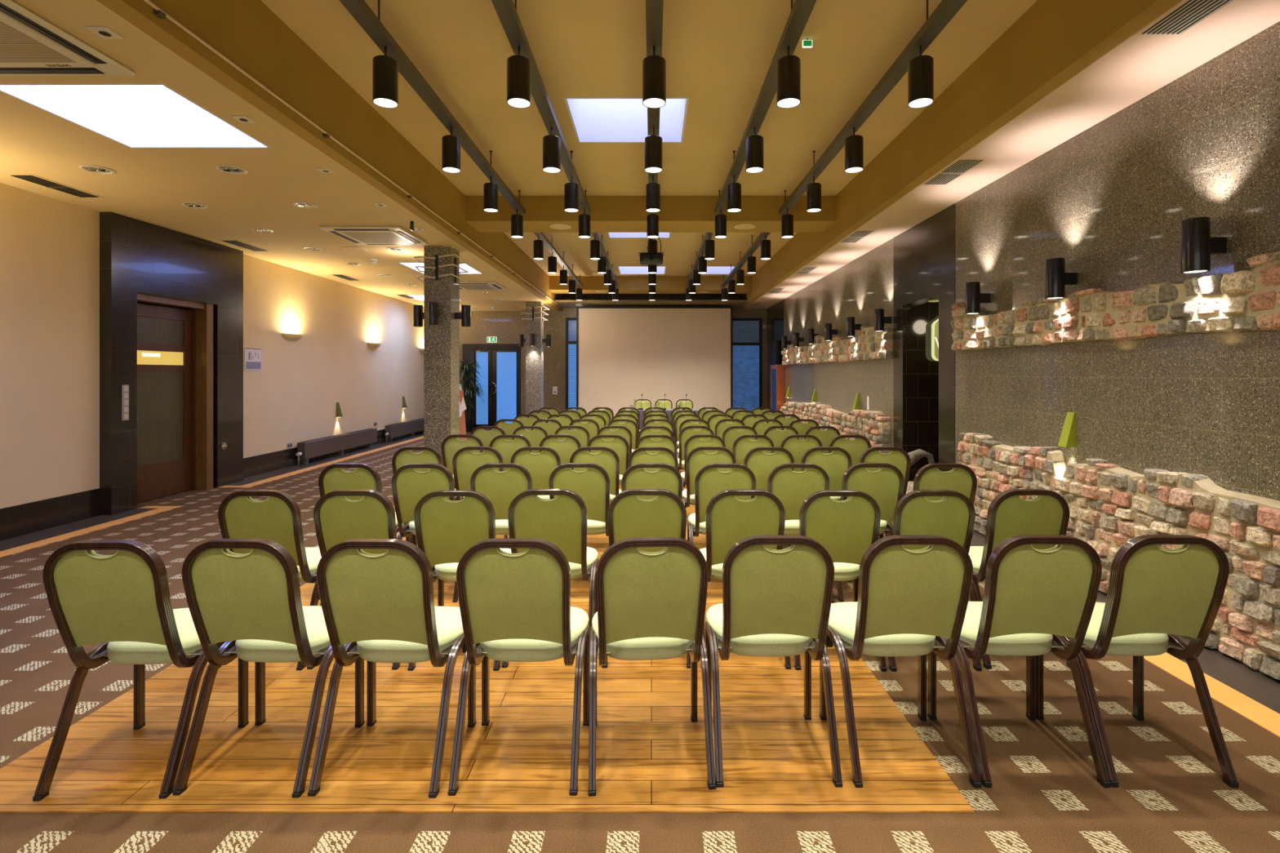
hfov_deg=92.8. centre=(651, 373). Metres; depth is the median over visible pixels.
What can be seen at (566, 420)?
banquet chair
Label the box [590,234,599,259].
pendant lamp
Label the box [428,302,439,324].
wall light
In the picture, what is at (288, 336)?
sconce
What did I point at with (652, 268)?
pendant lamp
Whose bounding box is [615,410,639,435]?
banquet chair
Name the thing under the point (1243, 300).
stone band
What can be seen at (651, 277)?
pendant lamp
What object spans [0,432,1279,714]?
baseboard
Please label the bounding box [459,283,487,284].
outlet
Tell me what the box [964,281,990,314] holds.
wall light
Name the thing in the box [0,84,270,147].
ceiling light panel
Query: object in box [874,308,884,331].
canister
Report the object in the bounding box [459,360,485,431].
potted plant
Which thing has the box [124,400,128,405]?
switch
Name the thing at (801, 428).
banquet chair
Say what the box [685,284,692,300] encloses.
pendant lamp
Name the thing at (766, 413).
banquet chair
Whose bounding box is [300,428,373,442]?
grille
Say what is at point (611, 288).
pendant lamp
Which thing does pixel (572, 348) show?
blind
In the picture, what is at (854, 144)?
pendant lamp
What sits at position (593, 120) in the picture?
ceiling light panel
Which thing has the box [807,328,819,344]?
wall light
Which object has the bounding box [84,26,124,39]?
recessed light
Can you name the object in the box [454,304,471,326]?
wall light
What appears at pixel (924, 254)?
trim
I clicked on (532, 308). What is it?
lamp
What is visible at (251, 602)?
banquet chair
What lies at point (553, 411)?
banquet chair
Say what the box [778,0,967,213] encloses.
track
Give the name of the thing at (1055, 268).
canister
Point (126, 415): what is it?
switch
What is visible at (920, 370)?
wall
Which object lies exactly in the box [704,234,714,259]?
pendant lamp
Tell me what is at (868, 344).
stone band
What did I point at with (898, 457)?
banquet chair
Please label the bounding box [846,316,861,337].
wall light
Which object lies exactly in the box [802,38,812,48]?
exit sign
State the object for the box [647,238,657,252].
pendant lamp
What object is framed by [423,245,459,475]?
column
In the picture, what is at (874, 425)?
stone band
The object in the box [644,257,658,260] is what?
vent
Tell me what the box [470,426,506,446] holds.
banquet chair
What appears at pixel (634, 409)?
banquet chair
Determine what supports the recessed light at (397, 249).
in the ceiling at (150, 185)
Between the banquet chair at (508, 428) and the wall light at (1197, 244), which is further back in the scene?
the banquet chair at (508, 428)
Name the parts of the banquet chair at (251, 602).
leg, backrest, frame, leg, seat, leg, leg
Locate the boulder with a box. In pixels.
[906,481,913,493]
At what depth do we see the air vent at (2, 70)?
3.49 m
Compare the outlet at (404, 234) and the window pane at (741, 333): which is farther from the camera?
the window pane at (741, 333)
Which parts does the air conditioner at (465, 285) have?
grille frame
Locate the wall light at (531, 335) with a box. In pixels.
[529,333,534,346]
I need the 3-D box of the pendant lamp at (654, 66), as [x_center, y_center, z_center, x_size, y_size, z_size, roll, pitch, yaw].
[0.018,-1.946,3.966,0.153,0.372,0.153,0,0,0]
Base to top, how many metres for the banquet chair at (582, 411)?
0.938 m
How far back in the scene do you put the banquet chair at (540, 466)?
5.10 m
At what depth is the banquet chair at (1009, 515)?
3.23 m
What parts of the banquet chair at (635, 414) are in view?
backrest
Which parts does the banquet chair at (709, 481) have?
leg, leg, seat, backrest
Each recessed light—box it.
[79,164,115,173]
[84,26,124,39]
[180,201,208,208]
[214,164,248,173]
[231,115,256,123]
[250,227,273,232]
[292,201,317,208]
[303,246,321,250]
[316,168,335,173]
[345,262,361,265]
[373,203,387,206]
[377,274,391,276]
[386,247,404,251]
[413,227,425,230]
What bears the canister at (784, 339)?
on the wall light at (784, 342)
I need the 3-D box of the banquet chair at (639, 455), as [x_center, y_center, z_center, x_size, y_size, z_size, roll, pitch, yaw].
[0.015,1.081,5.369,0.473,0.938,0.620,0,0,0]
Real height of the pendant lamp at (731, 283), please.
0.372 m
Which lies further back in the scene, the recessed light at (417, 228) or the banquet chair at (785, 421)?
the banquet chair at (785, 421)
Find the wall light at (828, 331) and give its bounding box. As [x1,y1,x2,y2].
[824,323,837,341]
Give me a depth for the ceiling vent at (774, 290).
13.31 m
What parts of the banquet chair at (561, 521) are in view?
backrest, frame, seat, leg, leg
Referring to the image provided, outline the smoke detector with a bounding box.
[369,258,377,263]
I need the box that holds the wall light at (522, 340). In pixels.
[518,334,525,346]
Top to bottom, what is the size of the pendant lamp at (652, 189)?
0.372 m
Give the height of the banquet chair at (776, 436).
0.938 m
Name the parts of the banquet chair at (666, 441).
backrest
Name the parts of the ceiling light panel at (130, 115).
pane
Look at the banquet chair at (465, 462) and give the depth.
5.11 m
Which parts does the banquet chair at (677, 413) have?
backrest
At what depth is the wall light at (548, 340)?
15.04 m
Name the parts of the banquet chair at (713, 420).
frame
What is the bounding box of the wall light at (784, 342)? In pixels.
[781,336,791,349]
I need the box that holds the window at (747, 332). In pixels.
[733,318,762,411]
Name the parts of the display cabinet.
pane, door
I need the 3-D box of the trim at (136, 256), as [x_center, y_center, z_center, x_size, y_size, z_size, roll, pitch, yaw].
[-6.215,-0.110,7.735,0.630,3.320,2.150,0,0,0]
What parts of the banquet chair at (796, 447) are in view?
frame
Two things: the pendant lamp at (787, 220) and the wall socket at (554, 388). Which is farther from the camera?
the wall socket at (554, 388)
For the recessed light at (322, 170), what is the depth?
5.29 m
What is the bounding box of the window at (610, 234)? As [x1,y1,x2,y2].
[607,232,671,237]
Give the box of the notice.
[244,347,262,370]
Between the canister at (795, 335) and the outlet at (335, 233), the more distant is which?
the canister at (795, 335)
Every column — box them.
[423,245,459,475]
[525,301,543,417]
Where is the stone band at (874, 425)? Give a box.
[779,401,890,453]
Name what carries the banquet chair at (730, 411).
on the floor
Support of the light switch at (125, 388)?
attached to the wall at (50, 246)
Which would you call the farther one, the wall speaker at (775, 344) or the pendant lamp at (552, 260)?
the wall speaker at (775, 344)
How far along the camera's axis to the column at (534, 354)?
14.90 m
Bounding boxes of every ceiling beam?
[96,0,562,311]
[465,195,835,232]
[549,275,752,293]
[554,299,747,308]
[739,0,1182,308]
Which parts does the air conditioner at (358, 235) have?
grille frame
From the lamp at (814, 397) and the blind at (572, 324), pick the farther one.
the blind at (572, 324)
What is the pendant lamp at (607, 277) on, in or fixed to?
hanging from the track at (597, 235)
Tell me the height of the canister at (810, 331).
0.300 m
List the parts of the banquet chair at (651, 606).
leg, leg, seat, backrest, frame, leg, leg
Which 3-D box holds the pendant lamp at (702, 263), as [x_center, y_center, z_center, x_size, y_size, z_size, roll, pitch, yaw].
[0.892,-1.946,10.650,0.153,0.372,0.153,0,0,0]
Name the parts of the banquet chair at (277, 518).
backrest, frame, leg, seat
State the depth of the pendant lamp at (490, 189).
6.51 m
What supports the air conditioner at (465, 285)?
attached to the ceiling at (150, 185)
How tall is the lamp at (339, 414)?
0.283 m
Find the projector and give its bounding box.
[638,237,664,264]
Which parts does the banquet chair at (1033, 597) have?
leg, leg, seat, frame, leg, backrest, leg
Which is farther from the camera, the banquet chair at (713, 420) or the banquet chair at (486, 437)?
the banquet chair at (713, 420)
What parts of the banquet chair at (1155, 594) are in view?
leg, leg, seat, leg, frame, backrest, leg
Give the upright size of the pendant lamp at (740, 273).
0.372 m
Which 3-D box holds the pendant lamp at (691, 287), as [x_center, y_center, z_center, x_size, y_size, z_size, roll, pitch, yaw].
[0.892,-1.946,13.300,0.153,0.372,0.153,0,0,0]
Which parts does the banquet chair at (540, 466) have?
frame, backrest, seat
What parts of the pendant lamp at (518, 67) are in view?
stem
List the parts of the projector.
mounting plate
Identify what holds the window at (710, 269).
attached to the ceiling at (718, 55)
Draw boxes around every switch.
[121,384,128,421]
[124,386,128,391]
[124,393,128,398]
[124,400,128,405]
[124,407,128,412]
[124,413,128,419]
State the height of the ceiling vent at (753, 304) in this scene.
0.010 m
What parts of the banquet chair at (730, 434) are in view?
frame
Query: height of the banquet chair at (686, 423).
0.938 m
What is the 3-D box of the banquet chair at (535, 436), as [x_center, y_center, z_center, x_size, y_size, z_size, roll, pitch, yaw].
[-1.417,1.081,7.404,0.473,0.938,0.620,0,0,0]
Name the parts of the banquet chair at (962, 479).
frame, backrest, leg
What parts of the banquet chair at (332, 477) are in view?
backrest, frame, leg, leg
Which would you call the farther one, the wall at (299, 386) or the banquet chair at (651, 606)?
the wall at (299, 386)
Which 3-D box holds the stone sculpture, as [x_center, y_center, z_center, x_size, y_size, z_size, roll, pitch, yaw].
[3.045,1.225,7.255,0.790,0.642,0.272,0,0,0]
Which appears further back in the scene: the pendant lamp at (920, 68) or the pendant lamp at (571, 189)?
the pendant lamp at (571, 189)
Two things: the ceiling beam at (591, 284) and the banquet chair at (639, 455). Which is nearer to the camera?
the banquet chair at (639, 455)
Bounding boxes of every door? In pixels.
[137,293,213,503]
[462,343,520,428]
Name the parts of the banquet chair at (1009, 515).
seat, leg, frame, backrest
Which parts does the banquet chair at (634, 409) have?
backrest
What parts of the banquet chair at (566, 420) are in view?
frame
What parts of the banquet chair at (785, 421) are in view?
frame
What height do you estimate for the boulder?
0.320 m
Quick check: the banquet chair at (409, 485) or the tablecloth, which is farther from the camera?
the tablecloth
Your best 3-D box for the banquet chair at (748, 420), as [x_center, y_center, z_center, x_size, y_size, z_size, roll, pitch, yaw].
[1.555,1.081,9.454,0.473,0.938,0.620,0,0,0]
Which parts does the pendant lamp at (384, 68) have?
stem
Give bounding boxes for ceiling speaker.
[342,246,366,251]
[549,223,571,229]
[595,290,607,293]
[733,223,755,229]
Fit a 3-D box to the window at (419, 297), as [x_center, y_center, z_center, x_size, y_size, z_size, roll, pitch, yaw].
[-5.100,-2.020,14.225,1.040,0.500,0.990,0,0,0]
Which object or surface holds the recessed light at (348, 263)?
in the ceiling at (150, 185)
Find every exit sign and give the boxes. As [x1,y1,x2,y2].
[486,337,496,342]
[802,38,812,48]
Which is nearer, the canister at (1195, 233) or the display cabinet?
the canister at (1195, 233)
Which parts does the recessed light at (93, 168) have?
bulb, bulb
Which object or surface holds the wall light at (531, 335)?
attached to the column at (534, 354)
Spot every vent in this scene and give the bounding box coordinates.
[0,21,75,62]
[4,173,103,197]
[218,240,270,251]
[329,274,361,280]
[342,232,409,243]
[395,294,417,298]
[459,284,493,288]
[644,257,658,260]
[748,302,761,306]
[768,288,785,293]
[795,266,817,274]
[839,230,875,242]
[920,158,988,185]
[1133,0,1237,35]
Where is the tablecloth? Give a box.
[637,408,699,430]
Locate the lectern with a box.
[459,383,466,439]
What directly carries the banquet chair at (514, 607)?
on the floor
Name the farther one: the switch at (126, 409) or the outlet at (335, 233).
the outlet at (335, 233)
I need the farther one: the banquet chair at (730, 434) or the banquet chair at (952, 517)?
the banquet chair at (730, 434)
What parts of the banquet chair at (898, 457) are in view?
backrest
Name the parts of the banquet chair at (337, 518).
backrest, frame, leg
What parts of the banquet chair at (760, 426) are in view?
frame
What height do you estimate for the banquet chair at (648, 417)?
0.938 m
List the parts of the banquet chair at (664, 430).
backrest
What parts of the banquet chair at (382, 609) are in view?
leg, leg, backrest, frame, seat, leg, leg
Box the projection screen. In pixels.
[576,306,733,416]
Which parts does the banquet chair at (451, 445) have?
backrest, frame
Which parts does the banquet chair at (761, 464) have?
frame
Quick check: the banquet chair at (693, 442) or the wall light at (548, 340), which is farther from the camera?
the wall light at (548, 340)
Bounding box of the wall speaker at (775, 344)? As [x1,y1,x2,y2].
[772,340,779,364]
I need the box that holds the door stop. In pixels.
[220,442,226,449]
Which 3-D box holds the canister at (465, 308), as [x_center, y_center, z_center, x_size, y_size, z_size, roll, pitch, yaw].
[-2.627,-0.820,8.640,0.128,0.300,0.127,0,0,0]
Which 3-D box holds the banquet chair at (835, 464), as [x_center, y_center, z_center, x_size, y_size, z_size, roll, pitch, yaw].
[1.462,1.081,5.373,0.473,0.938,0.620,0,0,0]
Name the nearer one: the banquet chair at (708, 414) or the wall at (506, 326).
the banquet chair at (708, 414)
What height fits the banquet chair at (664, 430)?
0.938 m
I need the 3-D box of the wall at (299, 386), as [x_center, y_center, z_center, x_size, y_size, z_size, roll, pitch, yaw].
[-6.130,-0.260,13.005,0.200,3.020,8.390,0,0,0]
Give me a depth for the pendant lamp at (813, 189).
6.51 m
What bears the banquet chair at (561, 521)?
on the floor
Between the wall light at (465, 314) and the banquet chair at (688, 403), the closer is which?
the wall light at (465, 314)
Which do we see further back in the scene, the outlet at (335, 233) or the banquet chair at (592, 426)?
the banquet chair at (592, 426)
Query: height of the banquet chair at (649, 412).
0.938 m
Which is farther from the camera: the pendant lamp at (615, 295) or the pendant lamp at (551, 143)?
the pendant lamp at (615, 295)
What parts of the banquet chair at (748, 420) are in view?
frame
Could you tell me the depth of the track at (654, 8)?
3.88 m
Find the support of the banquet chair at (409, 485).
on the floor
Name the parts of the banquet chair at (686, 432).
seat, backrest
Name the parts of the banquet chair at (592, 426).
frame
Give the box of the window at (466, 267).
[399,262,481,273]
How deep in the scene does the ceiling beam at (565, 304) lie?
16.00 m
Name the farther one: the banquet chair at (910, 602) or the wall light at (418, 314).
the wall light at (418, 314)
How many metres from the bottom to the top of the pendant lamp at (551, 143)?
0.372 m
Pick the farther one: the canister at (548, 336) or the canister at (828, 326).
the canister at (548, 336)
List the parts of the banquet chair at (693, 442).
seat, backrest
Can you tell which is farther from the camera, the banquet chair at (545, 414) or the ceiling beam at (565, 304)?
the ceiling beam at (565, 304)
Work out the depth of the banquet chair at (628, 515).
3.22 m
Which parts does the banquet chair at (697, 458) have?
seat, backrest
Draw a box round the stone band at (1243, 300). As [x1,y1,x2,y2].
[950,250,1279,350]
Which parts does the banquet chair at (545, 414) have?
frame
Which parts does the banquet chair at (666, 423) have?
backrest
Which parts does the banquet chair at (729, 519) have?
leg, seat, backrest, frame, leg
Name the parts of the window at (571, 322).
pane, pane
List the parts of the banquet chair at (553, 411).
backrest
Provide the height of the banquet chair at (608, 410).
0.938 m
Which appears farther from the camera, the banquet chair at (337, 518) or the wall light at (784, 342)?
the wall light at (784, 342)
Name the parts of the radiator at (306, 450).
leg, leg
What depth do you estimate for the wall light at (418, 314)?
8.59 m
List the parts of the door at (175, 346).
pane, panel, frame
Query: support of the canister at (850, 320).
on the wall light at (851, 326)
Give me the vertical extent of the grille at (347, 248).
0.001 m
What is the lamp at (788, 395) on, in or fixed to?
attached to the wall at (864, 285)
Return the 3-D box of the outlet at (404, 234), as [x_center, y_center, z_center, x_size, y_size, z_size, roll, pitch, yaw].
[-3.088,-1.741,7.780,0.067,0.003,0.660,0,0,0]
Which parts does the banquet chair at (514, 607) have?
leg, leg, backrest, frame, seat, leg, leg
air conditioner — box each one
[0,0,135,75]
[319,226,428,244]
[459,281,506,289]
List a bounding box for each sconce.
[281,333,302,340]
[367,342,381,347]
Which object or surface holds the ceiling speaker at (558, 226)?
attached to the ceiling beam at (608, 214)
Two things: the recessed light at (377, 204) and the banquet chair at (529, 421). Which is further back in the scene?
the banquet chair at (529, 421)
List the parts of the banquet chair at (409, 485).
leg, seat, leg, backrest, frame, leg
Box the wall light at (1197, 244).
[1180,217,1226,274]
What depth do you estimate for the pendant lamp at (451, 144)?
5.21 m
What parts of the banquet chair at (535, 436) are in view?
frame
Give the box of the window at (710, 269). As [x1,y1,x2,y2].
[700,266,734,274]
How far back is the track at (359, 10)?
4.53 m
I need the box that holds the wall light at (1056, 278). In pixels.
[1044,257,1077,299]
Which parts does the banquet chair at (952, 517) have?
leg, frame, backrest, leg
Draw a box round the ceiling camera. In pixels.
[408,221,414,231]
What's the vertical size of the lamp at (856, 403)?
0.268 m
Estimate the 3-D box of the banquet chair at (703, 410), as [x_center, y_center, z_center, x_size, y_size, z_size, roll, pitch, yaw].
[1.047,1.081,11.398,0.473,0.938,0.620,0,0,0]
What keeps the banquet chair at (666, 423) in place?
on the floor
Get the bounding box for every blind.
[568,320,576,338]
[568,344,576,410]
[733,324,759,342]
[733,347,759,410]
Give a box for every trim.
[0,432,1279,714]
[0,435,1279,737]
[99,211,243,515]
[767,203,955,471]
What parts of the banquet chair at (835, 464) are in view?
backrest, frame, seat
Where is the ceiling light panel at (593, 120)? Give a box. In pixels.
[564,97,688,142]
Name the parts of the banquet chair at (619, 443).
backrest, seat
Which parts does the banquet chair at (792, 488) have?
seat, frame, backrest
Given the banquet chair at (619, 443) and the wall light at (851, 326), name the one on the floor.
the banquet chair at (619, 443)
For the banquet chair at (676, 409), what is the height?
0.938 m
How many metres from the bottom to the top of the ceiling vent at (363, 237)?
0.002 m
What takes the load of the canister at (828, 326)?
on the wall light at (828, 331)
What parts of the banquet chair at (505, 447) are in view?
frame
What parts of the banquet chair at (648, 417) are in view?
backrest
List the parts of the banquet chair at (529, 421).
frame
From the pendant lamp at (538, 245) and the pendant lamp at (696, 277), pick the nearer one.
the pendant lamp at (538, 245)
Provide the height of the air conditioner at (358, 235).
0.038 m
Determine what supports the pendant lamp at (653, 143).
hanging from the track at (654, 8)
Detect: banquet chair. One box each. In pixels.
[32,539,248,801]
[173,538,364,798]
[217,489,321,670]
[306,489,399,670]
[307,538,475,798]
[318,462,410,599]
[391,446,457,543]
[391,463,457,602]
[407,490,511,671]
[441,434,484,488]
[448,538,590,795]
[452,446,507,538]
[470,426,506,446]
[470,462,532,535]
[488,435,531,471]
[493,418,524,439]
[502,488,599,667]
[508,446,560,538]
[511,426,547,453]
[514,413,539,431]
[527,410,551,422]
[531,418,561,435]
[537,407,559,414]
[539,434,581,464]
[546,414,573,429]
[548,462,609,536]
[554,426,590,447]
[556,410,581,420]
[565,407,586,416]
[568,418,599,439]
[569,446,621,503]
[579,414,605,430]
[586,410,610,426]
[587,435,629,484]
[588,537,715,796]
[591,407,613,420]
[596,426,632,457]
[601,488,690,668]
[607,419,638,452]
[610,414,638,435]
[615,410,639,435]
[617,407,639,431]
[621,463,682,499]
[627,446,678,471]
[635,399,651,408]
[635,435,677,456]
[637,426,673,440]
[642,413,670,427]
[643,407,666,417]
[643,418,674,435]
[644,410,668,417]
[654,399,672,408]
[671,407,692,423]
[672,410,696,440]
[674,413,701,448]
[675,399,693,408]
[676,418,710,458]
[677,426,714,471]
[680,434,725,490]
[681,446,736,507]
[687,463,755,543]
[697,407,719,418]
[699,489,791,669]
[701,410,725,421]
[705,535,842,787]
[706,414,733,435]
[715,418,745,439]
[721,426,758,452]
[724,407,746,416]
[731,410,755,420]
[732,435,774,464]
[741,414,768,427]
[743,447,794,490]
[751,407,773,417]
[752,418,783,438]
[760,410,785,422]
[763,426,799,451]
[767,463,834,603]
[773,414,800,430]
[780,434,822,471]
[784,489,886,671]
[788,419,819,439]
[800,446,852,500]
[804,426,839,453]
[819,535,981,788]
[828,435,871,466]
[836,462,904,601]
[859,446,911,496]
[885,463,982,601]
[888,489,982,671]
[927,534,1111,787]
[968,488,1070,669]
[1035,534,1238,788]
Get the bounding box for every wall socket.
[286,442,292,448]
[552,386,557,394]
[866,395,869,410]
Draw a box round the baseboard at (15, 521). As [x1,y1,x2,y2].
[0,429,423,541]
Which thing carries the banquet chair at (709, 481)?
on the floor
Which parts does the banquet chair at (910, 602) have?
leg, leg, seat, frame, backrest, leg, leg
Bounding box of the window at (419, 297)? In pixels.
[409,295,460,300]
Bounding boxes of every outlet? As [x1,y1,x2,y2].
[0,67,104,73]
[328,231,359,243]
[334,229,389,230]
[366,244,416,244]
[395,231,422,243]
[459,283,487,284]
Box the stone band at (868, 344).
[781,324,893,364]
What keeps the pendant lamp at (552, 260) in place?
hanging from the track at (547, 243)
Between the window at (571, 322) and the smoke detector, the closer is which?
the smoke detector
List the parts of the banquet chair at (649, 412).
backrest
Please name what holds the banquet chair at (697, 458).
on the floor
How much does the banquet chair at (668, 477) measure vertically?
0.938 m
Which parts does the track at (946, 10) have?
hanger rod, hanger rod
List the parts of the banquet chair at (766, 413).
backrest, frame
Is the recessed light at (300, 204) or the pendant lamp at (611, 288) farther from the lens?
the pendant lamp at (611, 288)
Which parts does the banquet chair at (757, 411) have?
frame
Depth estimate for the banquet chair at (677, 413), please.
10.17 m
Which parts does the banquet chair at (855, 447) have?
frame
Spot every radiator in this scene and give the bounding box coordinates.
[296,428,377,466]
[385,417,423,443]
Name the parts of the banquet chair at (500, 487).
backrest, frame, seat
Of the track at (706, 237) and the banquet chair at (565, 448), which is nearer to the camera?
the banquet chair at (565, 448)
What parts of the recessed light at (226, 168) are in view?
bulb, bulb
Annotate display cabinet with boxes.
[770,364,784,413]
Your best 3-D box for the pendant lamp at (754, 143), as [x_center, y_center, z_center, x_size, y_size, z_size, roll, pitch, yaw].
[0.892,-1.946,5.270,0.153,0.372,0.153,0,0,0]
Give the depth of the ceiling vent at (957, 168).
5.49 m
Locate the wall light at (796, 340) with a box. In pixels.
[792,332,803,346]
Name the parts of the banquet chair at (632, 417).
backrest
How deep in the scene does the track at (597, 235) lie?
10.87 m
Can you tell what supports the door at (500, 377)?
in the wall at (506, 326)
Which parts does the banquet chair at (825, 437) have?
frame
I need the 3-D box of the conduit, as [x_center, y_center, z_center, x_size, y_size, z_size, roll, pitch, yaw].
[-2.491,-1.831,6.600,0.035,0.037,21.200,0,0,0]
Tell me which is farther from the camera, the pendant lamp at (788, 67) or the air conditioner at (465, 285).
the air conditioner at (465, 285)
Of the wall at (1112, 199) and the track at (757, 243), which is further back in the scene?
the track at (757, 243)
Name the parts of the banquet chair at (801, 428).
frame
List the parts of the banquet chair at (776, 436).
frame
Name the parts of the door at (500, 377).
pane, pane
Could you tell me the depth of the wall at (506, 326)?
17.20 m
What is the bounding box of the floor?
[0,428,1279,852]
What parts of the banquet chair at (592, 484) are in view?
backrest, seat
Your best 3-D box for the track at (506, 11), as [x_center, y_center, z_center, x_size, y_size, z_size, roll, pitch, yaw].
[-0.862,-2.265,5.010,0.102,0.270,6.220,0,0,0]
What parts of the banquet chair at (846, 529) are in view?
leg, seat, frame, backrest, leg, leg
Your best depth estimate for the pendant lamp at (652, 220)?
7.79 m
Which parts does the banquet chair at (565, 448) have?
frame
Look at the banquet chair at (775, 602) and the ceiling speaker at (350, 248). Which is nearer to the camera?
the banquet chair at (775, 602)
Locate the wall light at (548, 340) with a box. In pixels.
[542,334,551,346]
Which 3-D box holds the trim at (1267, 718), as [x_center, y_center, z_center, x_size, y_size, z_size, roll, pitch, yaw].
[-1.523,1.548,6.600,8.754,0.004,21.200,0,0,0]
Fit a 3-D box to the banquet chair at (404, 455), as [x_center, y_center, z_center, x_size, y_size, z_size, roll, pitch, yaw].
[-1.964,1.081,5.399,0.473,0.938,0.620,0,0,0]
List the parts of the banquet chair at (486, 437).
frame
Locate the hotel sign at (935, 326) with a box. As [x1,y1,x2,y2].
[931,318,938,360]
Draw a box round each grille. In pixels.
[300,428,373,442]
[344,247,365,250]
[389,417,423,425]
[772,341,775,363]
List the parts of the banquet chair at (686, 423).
backrest, frame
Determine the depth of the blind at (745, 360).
17.26 m
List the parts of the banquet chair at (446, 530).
leg, leg, backrest, frame, seat, leg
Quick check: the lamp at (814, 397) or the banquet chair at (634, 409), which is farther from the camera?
the lamp at (814, 397)
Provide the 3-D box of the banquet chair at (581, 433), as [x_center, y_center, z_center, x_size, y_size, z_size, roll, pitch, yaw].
[-0.937,1.081,7.438,0.473,0.938,0.620,0,0,-1]
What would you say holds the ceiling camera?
attached to the ceiling at (150, 185)
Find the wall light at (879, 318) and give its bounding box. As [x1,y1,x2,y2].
[874,308,891,331]
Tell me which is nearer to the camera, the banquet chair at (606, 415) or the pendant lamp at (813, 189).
the pendant lamp at (813, 189)
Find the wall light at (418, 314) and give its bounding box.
[413,304,423,326]
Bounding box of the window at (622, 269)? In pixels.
[617,266,666,274]
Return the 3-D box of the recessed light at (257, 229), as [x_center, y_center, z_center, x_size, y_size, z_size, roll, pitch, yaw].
[-4.790,-1.764,7.500,0.236,0.012,0.236,0,0,0]
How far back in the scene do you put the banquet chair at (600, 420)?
9.17 m
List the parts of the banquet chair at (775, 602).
leg, leg, seat, frame, backrest, leg, leg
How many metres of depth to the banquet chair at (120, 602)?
2.27 m
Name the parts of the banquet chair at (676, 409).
backrest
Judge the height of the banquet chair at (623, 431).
0.938 m
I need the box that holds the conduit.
[143,0,563,308]
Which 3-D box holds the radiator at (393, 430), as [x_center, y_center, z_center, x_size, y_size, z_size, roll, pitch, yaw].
[-5.920,1.354,15.100,0.140,0.384,3.000,0,0,0]
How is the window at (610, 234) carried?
attached to the ceiling at (718, 55)
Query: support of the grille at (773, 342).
attached to the wall speaker at (775, 344)
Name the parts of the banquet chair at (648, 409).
backrest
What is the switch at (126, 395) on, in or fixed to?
attached to the light switch at (125, 388)
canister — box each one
[461,304,471,326]
[546,334,551,346]
[781,336,786,349]
[792,332,799,346]
[807,328,813,344]
[824,323,831,341]
[846,316,854,337]
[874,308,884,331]
[964,281,980,314]
[1044,257,1065,299]
[1180,217,1210,274]
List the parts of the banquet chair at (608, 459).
backrest, seat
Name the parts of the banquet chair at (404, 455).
backrest, frame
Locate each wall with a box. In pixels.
[0,182,99,508]
[243,253,423,457]
[459,293,767,417]
[783,238,893,451]
[902,302,938,481]
[955,21,1279,501]
[956,432,1279,680]
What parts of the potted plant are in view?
stem, stem, pot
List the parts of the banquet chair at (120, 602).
leg, backrest, frame, leg, seat, leg, leg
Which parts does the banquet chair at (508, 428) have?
frame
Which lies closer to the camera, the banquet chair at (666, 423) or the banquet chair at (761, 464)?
the banquet chair at (761, 464)
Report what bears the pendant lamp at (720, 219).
hanging from the track at (801, 11)
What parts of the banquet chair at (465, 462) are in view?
backrest, frame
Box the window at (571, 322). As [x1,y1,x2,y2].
[565,317,576,410]
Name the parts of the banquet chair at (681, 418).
backrest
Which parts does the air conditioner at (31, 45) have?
grille frame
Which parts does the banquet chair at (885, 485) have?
leg, frame, backrest, leg, seat, leg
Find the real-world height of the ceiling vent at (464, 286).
0.002 m
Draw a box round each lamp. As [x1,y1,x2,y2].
[336,402,342,417]
[372,45,398,108]
[402,396,407,408]
[413,253,470,282]
[441,127,460,173]
[483,176,497,212]
[506,45,530,108]
[511,208,523,238]
[520,306,549,320]
[533,234,543,259]
[542,127,560,173]
[547,251,556,273]
[560,265,567,284]
[564,176,578,212]
[568,275,575,293]
[576,284,582,300]
[578,208,590,238]
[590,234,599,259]
[597,251,606,273]
[604,265,611,284]
[608,275,615,293]
[612,288,618,300]
[642,45,666,108]
[644,127,662,173]
[645,176,660,212]
[646,212,658,238]
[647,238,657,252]
[648,264,657,273]
[648,273,656,284]
[648,284,655,293]
[648,293,655,300]
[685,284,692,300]
[688,280,695,293]
[693,265,700,284]
[697,251,706,273]
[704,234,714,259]
[715,208,726,238]
[721,284,728,300]
[727,176,741,212]
[728,275,735,293]
[736,269,744,284]
[745,127,763,173]
[746,251,755,273]
[760,234,770,259]
[776,45,800,108]
[781,208,793,238]
[785,386,790,397]
[806,176,821,212]
[810,388,816,402]
[844,127,863,173]
[852,392,859,409]
[907,45,933,108]
[1057,412,1076,447]
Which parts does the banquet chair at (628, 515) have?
frame, backrest, leg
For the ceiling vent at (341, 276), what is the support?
in the ceiling at (150, 185)
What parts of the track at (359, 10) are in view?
hanger rod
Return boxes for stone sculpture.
[907,448,934,466]
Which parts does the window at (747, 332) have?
pane, pane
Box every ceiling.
[0,0,557,311]
[261,0,1037,275]
[744,0,1279,308]
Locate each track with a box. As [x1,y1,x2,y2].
[339,0,525,213]
[491,0,590,213]
[533,232,582,286]
[591,232,617,286]
[645,0,663,213]
[685,232,713,286]
[714,0,816,213]
[720,232,770,286]
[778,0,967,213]
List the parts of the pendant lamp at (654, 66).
stem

